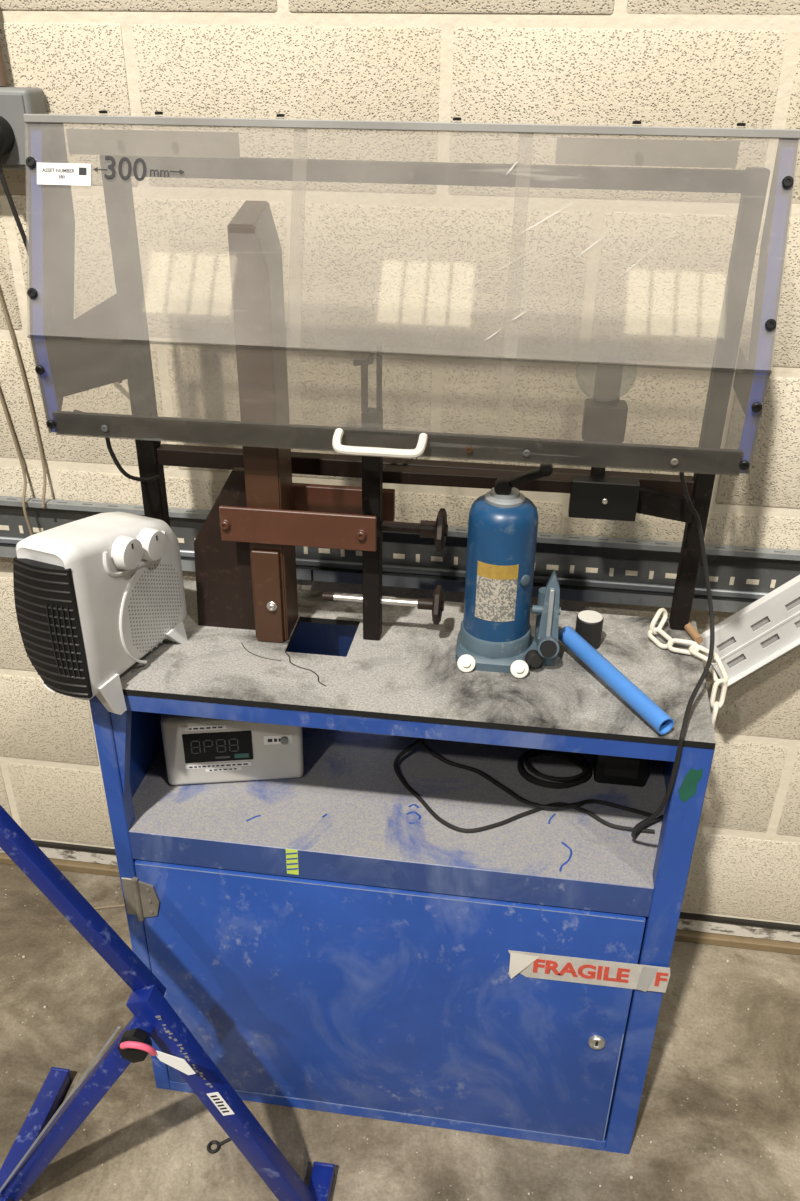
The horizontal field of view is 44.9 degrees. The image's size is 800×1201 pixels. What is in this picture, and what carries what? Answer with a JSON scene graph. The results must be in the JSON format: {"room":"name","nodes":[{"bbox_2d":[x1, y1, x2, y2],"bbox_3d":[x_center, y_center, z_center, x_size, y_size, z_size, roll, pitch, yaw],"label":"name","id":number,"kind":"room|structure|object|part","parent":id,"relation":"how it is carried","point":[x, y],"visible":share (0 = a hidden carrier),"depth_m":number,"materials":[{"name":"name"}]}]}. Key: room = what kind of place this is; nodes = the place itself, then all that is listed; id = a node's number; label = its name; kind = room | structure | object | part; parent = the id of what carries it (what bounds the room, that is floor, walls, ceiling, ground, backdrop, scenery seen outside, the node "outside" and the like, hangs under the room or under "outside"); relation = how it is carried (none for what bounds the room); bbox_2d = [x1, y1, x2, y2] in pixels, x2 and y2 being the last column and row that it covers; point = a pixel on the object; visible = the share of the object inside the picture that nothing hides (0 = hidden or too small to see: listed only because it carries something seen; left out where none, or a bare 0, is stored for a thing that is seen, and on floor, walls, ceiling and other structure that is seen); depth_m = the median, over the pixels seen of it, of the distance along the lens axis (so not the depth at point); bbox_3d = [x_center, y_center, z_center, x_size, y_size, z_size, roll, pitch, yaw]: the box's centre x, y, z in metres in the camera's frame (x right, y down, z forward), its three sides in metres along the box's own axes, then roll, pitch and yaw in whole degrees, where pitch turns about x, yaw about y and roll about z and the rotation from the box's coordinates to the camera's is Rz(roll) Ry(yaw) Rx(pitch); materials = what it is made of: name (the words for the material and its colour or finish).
{"room":"test facility","nodes":[
{"label":"test facility","id":0,"kind":"room"},
{"bbox_2d":[0,0,799,924],"bbox_3d":[-0.042,-0.515,1.521,5.800,2.600,0.121,4,29,7],"label":"wall","id":1,"kind":"structure","parent":0,"point":[412,269],"depth_m":1.45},
{"bbox_2d":[0,41,8,85],"bbox_3d":[-0.582,-1.068,1.213,0.043,0.748,0.026,4,29,7],"label":"conduit","id":2,"kind":"object","parent":1,"relation":"attached to","point":[3,76],"visible":1,"depth_m":1.38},
{"bbox_2d":[0,390,32,534],"bbox_3d":[-0.676,-0.331,1.636,0.101,0.751,0.031,19,34,29],"label":"hanging cord","id":3,"kind":"object","parent":1,"relation":"hanging from","point":[1,397],"visible":0.65,"depth_m":1.69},
{"bbox_2d":[0,291,45,507],"bbox_3d":[-0.649,-0.488,1.540,0.064,0.722,0.038,4,29,7],"label":"cord","id":4,"kind":"object","parent":1,"relation":"hanging from","point":[1,297],"visible":1,"depth_m":1.63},
{"bbox_2d":[0,87,46,170],"bbox_3d":[-0.582,-0.687,1.407,0.130,0.107,0.059,4,29,7],"label":"box","id":5,"kind":"object","parent":1,"relation":"attached to","point":[15,102],"visible":0.48,"depth_m":1.37,"materials":[{"name":"grey plastic"}]},
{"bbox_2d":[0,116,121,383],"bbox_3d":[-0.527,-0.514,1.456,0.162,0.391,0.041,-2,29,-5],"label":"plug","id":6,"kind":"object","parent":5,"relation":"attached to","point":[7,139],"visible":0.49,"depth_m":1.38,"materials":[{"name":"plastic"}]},
{"bbox_2d":[0,496,799,612],"bbox_3d":[-0.009,-0.080,1.665,3.500,0.110,0.034,4,29,7],"label":"channel","id":7,"kind":"object","parent":1,"relation":"attached to","point":[587,568],"visible":0.56,"depth_m":1.64,"materials":[{"name":"metal"}]},
{"bbox_2d":[0,852,799,954],"bbox_3d":[-0.067,0.645,2.086,5.800,0.021,0.018,4,29,7],"label":"trim","id":8,"kind":"structure","parent":1,"relation":"attached to","point":[61,864],"depth_m":2.00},
{"bbox_2d":[0,847,799,942],"bbox_3d":[-0.066,0.617,2.077,5.800,0.036,0.006,4,29,7],"label":"baseboard","id":9,"kind":"structure","parent":1,"relation":"attached to","point":[683,924],"depth_m":1.99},
{"bbox_2d":[33,840,799,931],"bbox_3d":[-0.066,0.598,2.065,5.800,0.009,0.009,4,29,7],"label":"trim","id":10,"kind":"structure","parent":1,"relation":"attached to","point":[683,915],"depth_m":1.98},
{"bbox_2d":[700,575,799,686],"bbox_3d":[0.725,-0.051,1.486,0.518,0.400,0.024,-3,29,-6],"label":"tray","id":11,"kind":"object","parent":1,"relation":"attached to","point":[766,629],"visible":0.83,"depth_m":1.52,"materials":[{"name":"white metal"}]},
{"bbox_3d":[0.725,-0.053,1.490,0.516,0.398,0.001,-3,29,-6],"label":"plate","id":12,"kind":"part","parent":11,"relation":"part of","materials":[{"name":"white metal"}]},
{"bbox_2d":[0,863,799,1200],"bbox_3d":[-0.563,3.115,-2.276,8.000,0.100,10.320,4,29,7],"label":"floor","id":13,"kind":"structure","parent":0,"point":[720,1101],"depth_m":1.66,"materials":[{"name":"concrete"}]},
{"bbox_2d":[94,904,124,909],"bbox_3d":[-0.520,0.664,2.058,0.312,0.004,0.049,5,29,8],"label":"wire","id":14,"kind":"object","parent":13,"relation":"on","point":[122,905],"visible":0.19,"depth_m":2.07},
{"bbox_2d":[0,805,334,1200],"bbox_3d":[-0.398,0.536,1.254,0.565,1.008,0.456,4,29,7],"label":"folding stand","id":15,"kind":"object","parent":13,"relation":"on","point":[45,1130],"visible":1,"depth_m":1.35,"materials":[{"name":"blue paint"}]},
{"bbox_3d":[-0.500,0.746,1.388,0.261,0.437,0.003,3,29,4],"label":"edge trim","id":16,"kind":"part","parent":15,"relation":"part of","materials":[{"name":"metal"}]},
{"bbox_3d":[-0.477,0.750,1.410,0.285,0.437,0.029,3,29,4],"label":"leg","id":17,"kind":"part","parent":15,"relation":"part of","materials":[{"name":"blue paint"}]},
{"bbox_3d":[-0.349,0.586,1.276,0.044,0.045,0.032,4,29,7],"label":"clamp knob","id":18,"kind":"part","parent":15,"relation":"part of","materials":[{"name":"black plastic"}]},
{"bbox_2d":[210,1095,228,1112],"bbox_3d":[-0.256,0.715,1.372,0.026,0.039,0.001,4,29,7],"label":"print","id":19,"kind":"object","parent":15,"relation":"attached to","point":[218,1103],"depth_m":1.37,"materials":[{"name":"black"}]},
{"bbox_3d":[-0.249,0.737,1.401,0.241,0.471,0.029,4,29,6],"label":"leg","id":20,"kind":"part","parent":15,"relation":"part of","materials":[{"name":"blue paint"}]},
{"bbox_2d":[207,1138,230,1153],"bbox_3d":[-0.301,0.909,1.617,0.045,0.006,0.022,-13,32,-23],"label":"bolt","id":21,"kind":"object","parent":13,"relation":"on","point":[210,1143],"visible":0.97,"depth_m":1.61,"materials":[{"name":"black metal"}]},
{"bbox_2d":[5,892,780,1194],"bbox_3d":[0.059,0.896,1.651,2.175,0.008,0.918,4,29,7],"label":"debris","id":22,"kind":"object","parent":13,"relation":"on","point":[727,960],"depth_m":1.65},
{"bbox_2d":[89,622,714,1153],"bbox_3d":[0.002,0.452,1.585,0.821,0.846,0.320,4,29,7],"label":"base cabinet","id":23,"kind":"object","parent":13,"relation":"on","point":[372,980],"depth_m":1.47,"materials":[{"name":"blue metal"}]},
{"bbox_3d":[-0.403,0.417,1.638,0.003,0.846,0.306,4,29,7],"label":"panel","id":24,"kind":"part","parent":23,"relation":"part of","materials":[{"name":"blue paint"}]},
{"bbox_2d":[160,714,303,784],"bbox_3d":[-0.260,0.208,1.521,0.210,0.127,0.106,-2,29,-6],"label":"display unit","id":25,"kind":"object","parent":23,"relation":"on","point":[197,750],"visible":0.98,"depth_m":1.48,"materials":[{"name":"grey plastic"}]},
{"bbox_2d":[286,849,298,874],"bbox_3d":[-0.156,0.378,1.397,0.018,0.048,0.001,4,29,7],"label":"tape","id":26,"kind":"object","parent":23,"relation":"on","point":[291,855],"visible":1,"depth_m":1.40,"materials":[{"name":"yellow plastic"}]},
{"bbox_3d":[0.023,0.377,1.723,0.815,0.844,0.003,4,29,7],"label":"panel","id":27,"kind":"part","parent":23,"relation":"part of","materials":[{"name":"blue paint"}]},
{"bbox_3d":[-0.029,0.874,1.667,0.754,0.026,0.030,4,29,7],"label":"rail","id":28,"kind":"part","parent":23,"relation":"part of","materials":[{"name":"blue metal"}]},
{"bbox_3d":[-0.028,0.639,1.527,0.748,0.512,0.017,4,29,7],"label":"door","id":29,"kind":"part","parent":23,"relation":"part of","materials":[{"name":"blue paint"}]},
{"bbox_3d":[-0.024,0.390,1.385,0.754,0.055,0.003,4,29,7],"label":"shelf rail","id":30,"kind":"part","parent":23,"relation":"part of","materials":[{"name":"blue metal"}]},
{"bbox_2d":[130,727,665,887],"bbox_3d":[0.004,0.297,1.506,0.814,0.005,0.302,4,29,7],"label":"shelf","id":31,"kind":"object","parent":23,"relation":"attached to","point":[349,805],"depth_m":1.45,"materials":[{"name":"grey metal"}]},
{"bbox_3d":[-0.019,0.157,1.272,0.754,0.028,0.030,4,29,7],"label":"rail","id":32,"kind":"part","parent":23,"relation":"part of","materials":[{"name":"blue metal"}]},
{"bbox_2d":[119,580,715,748],"bbox_3d":[0.013,0.075,1.383,0.836,0.010,0.312,4,29,7],"label":"countertop","id":33,"kind":"structure","parent":23,"relation":"on","point":[412,673],"depth_m":1.32,"materials":[{"name":"grey laminate"}]},
{"bbox_2d":[13,512,186,714],"bbox_3d":[-0.387,0.000,1.292,0.118,0.254,0.238,11,31,18],"label":"heater","id":34,"kind":"object","parent":33,"relation":"on","point":[93,595],"visible":1,"depth_m":1.22,"materials":[{"name":"white plastic"}]},
{"bbox_2d":[13,556,92,697],"bbox_3d":[-0.437,0.035,1.198,0.096,0.182,0.013,12,31,19],"label":"grille","id":35,"kind":"object","parent":34,"relation":"attached to","point":[53,595],"depth_m":1.18,"materials":[{"name":"black plastic"}]},
{"bbox_3d":[-0.346,-0.060,1.227,0.019,0.043,0.043,12,31,19],"label":"knob","id":36,"kind":"part","parent":34,"relation":"part of","materials":[{"name":"white plastic"}]},
{"bbox_3d":[-0.327,-0.074,1.272,0.019,0.043,0.043,12,31,19],"label":"knob","id":37,"kind":"part","parent":34,"relation":"part of","materials":[{"name":"white plastic"}]},
{"bbox_2d":[99,155,769,642],"bbox_3d":[0.014,-0.234,1.282,0.826,0.629,0.168,4,29,7],"label":"frame","id":38,"kind":"object","parent":33,"relation":"on","point":[244,549],"visible":0.98,"depth_m":1.30,"materials":[{"name":"black metal"}]},
{"bbox_2d":[73,409,159,481],"bbox_3d":[-0.394,-0.214,1.339,0.020,0.146,0.147,14,31,22],"label":"cable","id":39,"kind":"object","parent":38,"relation":"attached to","point":[107,439],"visible":0.75,"depth_m":1.36,"materials":[{"name":"black rubber"}]},
{"bbox_3d":[-0.370,-0.297,1.390,0.030,0.627,0.026,4,29,7],"label":"post","id":40,"kind":"part","parent":38,"relation":"part of","materials":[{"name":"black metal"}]},
{"bbox_3d":[-0.251,-0.071,1.374,0.092,0.249,0.012,4,29,7],"label":"gusset plate","id":41,"kind":"part","parent":38,"relation":"part of","materials":[{"name":"brown metal"}]},
{"bbox_3d":[-0.186,-0.005,1.362,0.038,0.144,0.007,4,29,7],"label":"plate","id":42,"kind":"part","parent":38,"relation":"part of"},
{"bbox_2d":[23,110,799,474],"bbox_3d":[-0.009,-0.374,1.167,0.880,0.371,0.210,4,29,7],"label":"guard","id":43,"kind":"object","parent":38,"relation":"attached to","point":[88,351],"visible":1,"depth_m":1.17,"materials":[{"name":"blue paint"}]},
{"bbox_3d":[-0.441,-0.413,1.235,0.002,0.361,0.168,4,29,7],"label":"plate","id":44,"kind":"part","parent":43,"relation":"part of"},
{"bbox_3d":[-0.417,-0.335,1.284,0.008,0.115,0.150,15,32,25],"label":"mount arm","id":45,"kind":"part","parent":43,"relation":"part of","materials":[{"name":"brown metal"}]},
{"bbox_3d":[-0.025,-0.190,1.172,0.115,0.023,0.037,4,29,7],"label":"handle","id":46,"kind":"part","parent":43,"relation":"part of","materials":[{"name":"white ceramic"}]},
{"bbox_3d":[-0.013,-0.413,1.111,0.880,0.236,0.083,4,29,7],"label":"panel","id":47,"kind":"part","parent":43,"relation":"part of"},
{"bbox_3d":[0.001,-0.559,1.129,0.880,0.003,0.096,4,29,7],"label":"panel","id":48,"kind":"part","parent":43,"relation":"part of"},
{"bbox_3d":[0.425,-0.262,1.186,0.002,0.060,0.145,4,29,7],"label":"mount arm","id":49,"kind":"part","parent":43,"relation":"part of","materials":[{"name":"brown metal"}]},
{"bbox_3d":[0.428,-0.345,1.134,0.002,0.361,0.168,4,29,7],"label":"plate","id":50,"kind":"part","parent":43,"relation":"part of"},
{"bbox_3d":[0.055,0.007,1.374,0.015,0.048,0.056,4,29,7],"label":"knob","id":51,"kind":"part","parent":38,"relation":"part of","materials":[{"name":"brown metal"}]},
{"bbox_3d":[0.057,-0.096,1.317,0.015,0.052,0.060,4,29,7],"label":"knob","id":52,"kind":"part","parent":38,"relation":"part of","materials":[{"name":"brown metal"}]},
{"bbox_3d":[0.278,-0.140,1.320,0.090,0.054,0.024,4,29,7],"label":"junction plate","id":53,"kind":"part","parent":38,"relation":"part of","materials":[{"name":"black plastic"}]},
{"bbox_2d":[576,340,636,476],"bbox_3d":[0.265,-0.248,1.278,0.077,0.194,0.043,4,29,7],"label":"lens","id":54,"kind":"object","parent":38,"relation":"on","point":[604,415],"visible":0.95,"depth_m":1.27,"materials":[{"name":"clear plastic"},{"name":"black steel"}]},
{"bbox_3d":[0.272,-0.193,1.317,0.018,0.059,0.021,4,29,7],"label":"mount arm","id":55,"kind":"part","parent":54,"relation":"part of","materials":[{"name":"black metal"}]},
{"bbox_3d":[0.272,-0.290,1.263,0.033,0.062,0.020,4,29,7],"label":"stem","id":56,"kind":"part","parent":54,"relation":"part of","materials":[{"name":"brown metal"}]},
{"bbox_3d":[0.420,-0.237,1.298,0.025,0.629,0.026,4,29,7],"label":"post","id":57,"kind":"part","parent":38,"relation":"part of","materials":[{"name":"black metal"}]},
{"bbox_2d":[455,463,560,677],"bbox_3d":[0.152,-0.050,1.303,0.142,0.289,0.121,4,29,7],"label":"jack","id":58,"kind":"object","parent":33,"relation":"on","point":[494,635],"visible":0.99,"depth_m":1.29,"materials":[{"name":"blue metal"}]},
{"bbox_3d":[0.159,-0.158,1.247,0.057,0.035,0.014,2,29,3],"label":"lever","id":59,"kind":"part","parent":58,"relation":"part of","materials":[{"name":"black plastic"}]},
{"bbox_2d":[536,632,558,658],"bbox_3d":[0.203,0.057,1.336,0.029,0.043,0.065,3,29,4],"label":"socket","id":60,"kind":"object","parent":58,"relation":"attached to","point":[547,646],"depth_m":1.31,"materials":[{"name":"metal"}]},
{"bbox_2d":[575,610,603,648],"bbox_3d":[0.271,0.043,1.390,0.038,0.047,0.038,4,29,7],"label":"puck","id":61,"kind":"object","parent":33,"relation":"on","point":[589,624],"visible":0.91,"depth_m":1.38,"materials":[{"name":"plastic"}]},
{"bbox_2d":[558,626,673,734],"bbox_3d":[0.282,0.102,1.286,0.025,0.036,0.226,-12,31,-22],"label":"tube","id":62,"kind":"object","parent":33,"relation":"on","point":[619,683],"visible":0.99,"depth_m":1.26,"materials":[{"name":"blue plastic"}]},
{"bbox_2d":[631,471,714,837],"bbox_3d":[0.373,0.103,1.266,0.078,0.565,0.204,4,29,7],"label":"cable","id":63,"kind":"object","parent":33,"relation":"on","point":[653,818],"visible":0.91,"depth_m":1.26,"materials":[{"name":"black rubber"}]},
{"bbox_2d":[647,608,728,728],"bbox_3d":[0.410,0.099,1.388,0.050,0.119,0.158,-15,33,-26],"label":"chain","id":64,"kind":"object","parent":33,"relation":"hanging from","point":[694,649],"visible":0.85,"depth_m":1.37,"materials":[{"name":"white plastic"}]},
{"bbox_2d":[684,622,702,643],"bbox_3d":[0.429,0.043,1.428,0.012,0.012,0.061,-3,29,-7],"label":"wooden peg","id":65,"kind":"object","parent":33,"relation":"on","point":[689,628],"visible":0.59,"depth_m":1.41,"materials":[{"name":"brown wood"}]},
{"bbox_2d":[393,738,654,833],"bbox_3d":[0.167,0.271,1.447,0.390,0.103,0.196,23,36,35],"label":"power cable","id":66,"kind":"object","parent":23,"relation":"on","point":[491,826],"visible":0.91,"depth_m":1.45,"materials":[{"name":"black rubber"}]},
{"bbox_2d":[417,738,651,816],"bbox_3d":[0.181,0.266,1.488,0.409,0.073,0.066,13,31,21],"label":"power cable","id":67,"kind":"object","parent":23,"relation":"on","point":[595,801],"visible":0.89,"depth_m":1.48,"materials":[{"name":"black rubber"}]},
{"bbox_3d":[0.246,0.265,1.541,0.117,0.020,0.095,4,29,7],"label":"cable coil","id":68,"kind":"part","parent":23,"relation":"part of","materials":[{"name":"black rubber"}]},
{"bbox_2d":[508,950,669,992],"bbox_3d":[0.274,0.547,1.416,0.234,0.063,0.004,4,29,7],"label":"packing tape","id":69,"kind":"object","parent":23,"relation":"attached to","point":[645,978],"visible":1,"depth_m":1.42,"materials":[{"name":"white plastic"}]},
{"bbox_2d":[593,754,648,786],"bbox_3d":[0.348,0.245,1.525,0.080,0.074,0.061,4,29,7],"label":"power adapter","id":70,"kind":"object","parent":23,"relation":"on","point":[606,769],"visible":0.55,"depth_m":1.50,"materials":[{"name":"black plastic"}]},
{"bbox_3d":[0.344,0.260,1.499,0.050,0.035,0.001,4,29,7],"label":"rating plate","id":71,"kind":"part","parent":70,"relation":"part of","materials":[{"name":"black plastic"}]},
{"bbox_3d":[0.408,0.480,1.544,0.003,0.846,0.306,4,29,7],"label":"panel","id":72,"kind":"part","parent":23,"relation":"part of","materials":[{"name":"blue paint"}]}
]}

